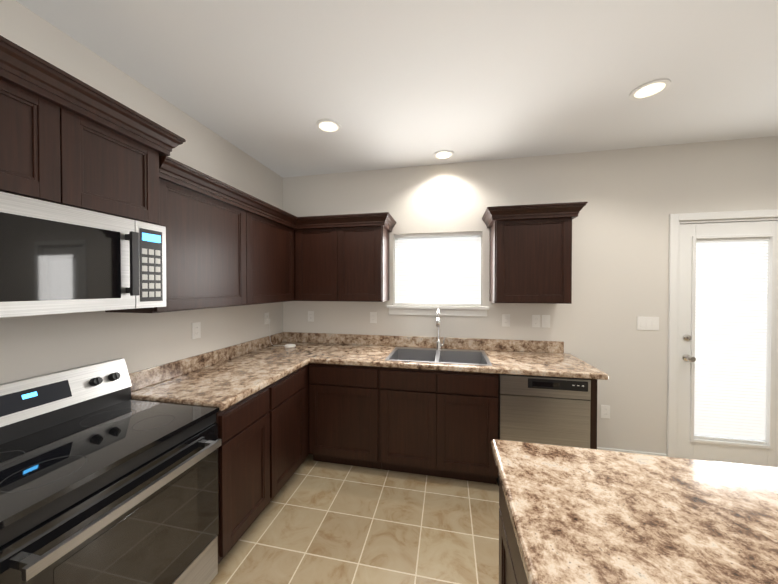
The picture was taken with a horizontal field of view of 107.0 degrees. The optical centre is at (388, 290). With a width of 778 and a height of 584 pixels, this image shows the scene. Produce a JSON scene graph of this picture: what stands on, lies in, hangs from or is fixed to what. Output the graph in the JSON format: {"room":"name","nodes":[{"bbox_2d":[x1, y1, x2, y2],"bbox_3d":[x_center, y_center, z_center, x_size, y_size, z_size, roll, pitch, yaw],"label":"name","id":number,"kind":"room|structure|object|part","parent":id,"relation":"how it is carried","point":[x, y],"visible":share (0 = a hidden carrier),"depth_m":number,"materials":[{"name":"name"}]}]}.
{"room":"kitchen","nodes":[
{"label":"kitchen","id":0,"kind":"room"},
{"bbox_2d":[0,0,282,383],"bbox_3d":[-1.974,0.162,-0.408,0.120,2.740,7.620,0,1,12],"label":"wall","id":1,"kind":"structure","parent":0,"point":[34,346],"depth_m":1.66,"materials":[{"name":"white paint"}]},
{"bbox_2d":[0,35,185,224],"bbox_3d":[-1.370,-0.550,1.102,0.450,0.463,0.909,0,1,12],"label":"upper cabinet","id":2,"kind":"object","parent":1,"relation":"attached to","point":[66,139],"visible":0.94,"depth_m":1.09,"materials":[{"name":"brown wood"}]},
{"bbox_2d":[0,192,165,317],"bbox_3d":[-1.367,-0.113,1.106,0.450,0.402,0.756,0,1,12],"label":"microwave","id":3,"kind":"object","parent":2,"relation":"attached to","point":[55,258],"visible":1,"depth_m":1.08,"materials":[{"name":"silver metal"}]},
{"bbox_2d":[105,168,240,312],"bbox_3d":[-1.278,-0.252,1.860,0.328,0.730,0.741,0,1,12],"label":"upper cabinet","id":4,"kind":"object","parent":1,"relation":"attached to","point":[227,245],"depth_m":1.73,"materials":[{"name":"brown wood"}]},
{"bbox_2d":[192,322,200,338],"bbox_3d":[-1.397,0.290,2.088,0.008,0.115,0.070,0,1,12],"label":"electrical outlet","id":5,"kind":"object","parent":1,"relation":"attached to","point":[196,329],"visible":1,"depth_m":2.09,"materials":[{"name":"white plastic"}]},
{"bbox_2d":[264,312,268,324],"bbox_3d":[-1.231,0.282,2.902,0.008,0.115,0.070,0,1,12],"label":"electrical outlet","id":6,"kind":"object","parent":1,"relation":"attached to","point":[266,316],"visible":0.92,"depth_m":2.89,"materials":[{"name":"white plastic"}]},
{"bbox_2d":[241,200,296,304],"bbox_3d":[-1.119,-0.259,2.474,0.395,0.730,0.761,0,1,12],"label":"upper cabinet","id":7,"kind":"object","parent":1,"relation":"attached to","point":[268,239],"depth_m":2.38,"materials":[{"name":"brown wood"}]},
{"bbox_2d":[210,454,499,583],"bbox_3d":[0.882,1.569,-0.977,5.950,0.060,7.620,0,1,12],"label":"floor","id":8,"kind":"structure","parent":0,"point":[317,522],"depth_m":1.79,"materials":[{"name":"beige tile"}]},
{"bbox_2d":[0,358,220,583],"bbox_3d":[-1.231,0.948,1.161,0.690,1.135,0.764,0,1,12],"label":"range","id":9,"kind":"object","parent":8,"relation":"on","point":[105,478],"visible":1,"depth_m":1.14,"materials":[{"name":"silver metal"}]},
{"bbox_2d":[215,380,278,563],"bbox_3d":[-1.131,1.066,1.788,0.648,0.884,0.497,0,1,12],"label":"base cabinet","id":10,"kind":"object","parent":8,"relation":"on","point":[248,430],"depth_m":1.68,"materials":[{"name":"brown wood"}]},
{"bbox_2d":[129,341,312,410],"bbox_3d":[-1.080,0.546,2.010,0.660,0.148,0.960,0,1,12],"label":"countertop","id":11,"kind":"structure","parent":10,"relation":"on","point":[222,379],"depth_m":1.91,"materials":[{"name":"stone"}]},
{"bbox_2d":[279,365,306,490],"bbox_3d":[-1.054,1.062,2.164,0.648,0.884,0.549,0,1,12],"label":"base cabinet","id":12,"kind":"object","parent":8,"relation":"on","point":[292,387],"depth_m":2.17,"materials":[{"name":"brown wood"}]},
{"bbox_2d":[307,363,398,469],"bbox_3d":[-0.285,1.057,2.688,0.688,0.884,0.649,0,1,12],"label":"base cabinet","id":13,"kind":"object","parent":8,"relation":"on","point":[347,404],"depth_m":2.38,"materials":[{"name":"brown wood"}]},
{"bbox_2d":[251,309,607,379],"bbox_3d":[0.170,0.456,2.583,2.878,0.569,0.663,0,1,12],"label":"countertop","id":14,"kind":"structure","parent":13,"relation":"on","point":[497,356],"depth_m":2.64,"materials":[{"name":"stone"}]},
{"bbox_2d":[267,319,295,347],"bbox_3d":[-1.078,0.426,2.892,0.290,0.279,0.104,0,1,12],"label":"puck","id":15,"kind":"object","parent":14,"relation":"on","point":[289,345],"visible":1,"depth_m":2.87,"materials":[{"name":"white plastic"}]},
{"bbox_3d":[-1.127,0.424,2.903,0.189,0.276,0.062,0,1,12],"label":"cord","id":16,"kind":"part","parent":15,"relation":"part of","materials":[{"name":"white plastic"}]},
{"bbox_2d":[385,309,492,365],"bbox_3d":[0.428,0.456,2.531,0.840,0.569,0.535,0,1,12],"label":"sink","id":17,"kind":"object","parent":14,"relation":"in","point":[437,355],"depth_m":2.68,"materials":[{"name":"grey metal"}]},
{"bbox_2d":[387,368,498,483],"bbox_3d":[0.399,1.151,2.549,0.984,0.699,0.649,0,1,12],"label":"base cabinet","id":18,"kind":"object","parent":8,"relation":"on","point":[436,423],"depth_m":2.22,"materials":[{"name":"brown wood"}]},
{"bbox_2d":[499,477,527,583],"bbox_3d":[0.560,1.090,-0.432,0.902,0.885,2.970,0,1,12],"label":"kitchen island","id":19,"kind":"object","parent":8,"relation":"on","point":[511,569],"visible":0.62,"depth_m":0.93,"materials":[{"name":"brown wood"}]},
{"bbox_2d":[491,439,777,583],"bbox_3d":[0.571,0.624,-0.436,0.960,0.043,3.035,0,1,12],"label":"island countertop","id":20,"kind":"structure","parent":19,"relation":"on","point":[578,515],"depth_m":0.75,"materials":[{"name":"stone"}]},
{"bbox_2d":[497,374,590,485],"bbox_3d":[1.174,1.062,2.361,0.601,0.881,0.602,0,1,12],"label":"dishwasher","id":21,"kind":"object","parent":8,"relation":"on","point":[545,410],"visible":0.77,"depth_m":2.07,"materials":[{"name":"silver metal"}]},
{"bbox_2d":[16,0,777,177],"bbox_3d":[2.131,-1.239,-1.263,8.500,0.080,7.620,0,1,12],"label":"ceiling","id":22,"kind":"structure","parent":0,"point":[384,84],"depth_m":1.61,"materials":[{"name":"white paint"}]},
{"bbox_2d":[316,119,340,133],"bbox_3d":[-0.454,-1.232,2.165,0.190,0.006,0.190,0,1,12],"label":"recessed light","id":23,"kind":"object","parent":22,"relation":"in","point":[329,126],"visible":1,"depth_m":2.16,"materials":[{"name":"white"}]},
{"bbox_2d":[433,150,453,159],"bbox_3d":[0.499,-1.237,2.633,0.190,0.006,0.190,0,1,12],"label":"recessed light","id":24,"kind":"object","parent":22,"relation":"in","point":[443,155],"visible":1,"depth_m":2.63,"materials":[{"name":"white"}]},
{"bbox_2d":[629,79,670,100],"bbox_3d":[1.597,-1.228,1.766,0.190,0.006,0.190,0,1,12],"label":"recessed light","id":25,"kind":"object","parent":22,"relation":"in","point":[650,89],"visible":1,"depth_m":1.76,"materials":[{"name":"white"}]},
{"bbox_2d":[283,136,777,453],"bbox_3d":[2.883,0.132,2.426,8.260,2.740,0.120,0,1,12],"label":"wall","id":26,"kind":"structure","parent":0,"point":[634,198],"depth_m":2.58,"materials":[{"name":"white paint"}]},
{"bbox_2d":[308,311,313,321],"bbox_3d":[-0.848,0.279,3.125,0.070,0.115,0.008,0,1,12],"label":"electrical outlet","id":27,"kind":"object","parent":26,"relation":"attached to","point":[311,316],"visible":1,"depth_m":3.12,"materials":[{"name":"white plastic"}]},
{"bbox_2d":[297,220,344,300],"bbox_3d":[-0.659,-0.263,2.882,0.517,0.730,0.395,0,1,12],"label":"upper cabinet","id":28,"kind":"object","parent":26,"relation":"attached to","point":[320,243],"depth_m":2.75,"materials":[{"name":"brown wood"}]},
{"bbox_2d":[129,332,563,391],"bbox_3d":[0.046,0.522,2.119,2.823,0.104,1.623,0,1,12],"label":"backsplash","id":29,"kind":"structure","parent":26,"relation":"attached to","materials":[{"name":"stone"}]},
{"bbox_2d":[345,220,392,301],"bbox_3d":[-0.271,-0.262,2.836,0.496,0.730,0.329,0,1,12],"label":"upper cabinet","id":30,"kind":"object","parent":26,"relation":"attached to","point":[366,241],"depth_m":2.67,"materials":[{"name":"brown wood"}]},
{"bbox_2d":[370,312,376,322],"bbox_3d":[-0.162,0.281,2.985,0.070,0.115,0.008,0,1,12],"label":"electrical outlet","id":31,"kind":"object","parent":26,"relation":"attached to","point":[373,317],"visible":1,"depth_m":2.98,"materials":[{"name":"white plastic"}]},
{"bbox_2d":[387,232,488,315],"bbox_3d":[0.478,-0.163,2.889,0.990,0.819,0.160,0,1,12],"label":"kitchen window","id":32,"kind":"structure","parent":26,"relation":"in","point":[471,306],"depth_m":2.88,"materials":[{"name":"white glass"}]},
{"bbox_2d":[502,314,509,326],"bbox_3d":[1.109,0.284,2.725,0.070,0.115,0.008,0,1,12],"label":"electrical outlet","id":33,"kind":"object","parent":26,"relation":"attached to","point":[506,320],"visible":1,"depth_m":2.72,"materials":[{"name":"white plastic"}]},
{"bbox_2d":[482,202,587,303],"bbox_3d":[1.212,-0.292,2.496,0.739,0.796,0.400,0,1,12],"label":"upper cabinet","id":34,"kind":"object","parent":26,"relation":"attached to","point":[530,257],"visible":1,"depth_m":2.37,"materials":[{"name":"brown wood"}]},
{"bbox_2d":[532,315,539,326],"bbox_3d":[1.366,0.284,2.672,0.070,0.115,0.008,0,1,12],"label":"electrical outlet","id":35,"kind":"object","parent":26,"relation":"attached to","point":[535,320],"visible":1,"depth_m":2.67,"materials":[{"name":"white plastic"}]},
{"bbox_2d":[542,315,549,327],"bbox_3d":[1.449,0.284,2.654,0.070,0.115,0.010,0,1,12],"label":"light switch","id":36,"kind":"object","parent":26,"relation":"attached to","point":[545,321],"visible":1,"depth_m":2.65,"materials":[{"name":"white plastic"}]},
{"bbox_2d":[601,405,609,417],"bbox_3d":[1.929,1.081,2.565,0.070,0.115,0.008,0,1,12],"label":"electrical outlet","id":37,"kind":"object","parent":26,"relation":"attached to","point":[605,411],"visible":1,"depth_m":2.56,"materials":[{"name":"white plastic"}]},
{"bbox_2d":[597,447,666,455],"bbox_3d":[4.261,1.458,2.090,5.420,0.095,0.014,0,1,12],"label":"baseboard","id":38,"kind":"structure","parent":26,"relation":"attached to","point":[631,451],"depth_m":2.52,"materials":[{"name":"white"}]},
{"bbox_2d":[637,317,658,329],"bbox_3d":[2.243,0.286,2.492,0.162,0.115,0.010,0,1,12],"label":"light switch","id":39,"kind":"object","parent":26,"relation":"attached to","point":[647,323],"visible":1,"depth_m":2.49,"materials":[{"name":"white plastic"}]},
{"bbox_2d":[667,209,777,466],"bbox_3d":[2.843,0.427,2.408,0.910,2.150,0.175,0,1,12],"label":"patio door","id":40,"kind":"structure","parent":26,"relation":"in","point":[687,336],"depth_m":2.41,"materials":[{"name":"white painted wood"},{"name":"clear glass"}]},
{"label":"outside","id":41,"kind":"structure","parent":0,"visible":0},
{"bbox_2d":[399,237,764,440],"bbox_3d":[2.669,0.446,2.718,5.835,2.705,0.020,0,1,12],"label":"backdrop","id":42,"kind":"structure","parent":41,"point":[695,312],"depth_m":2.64,"materials":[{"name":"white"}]}
]}

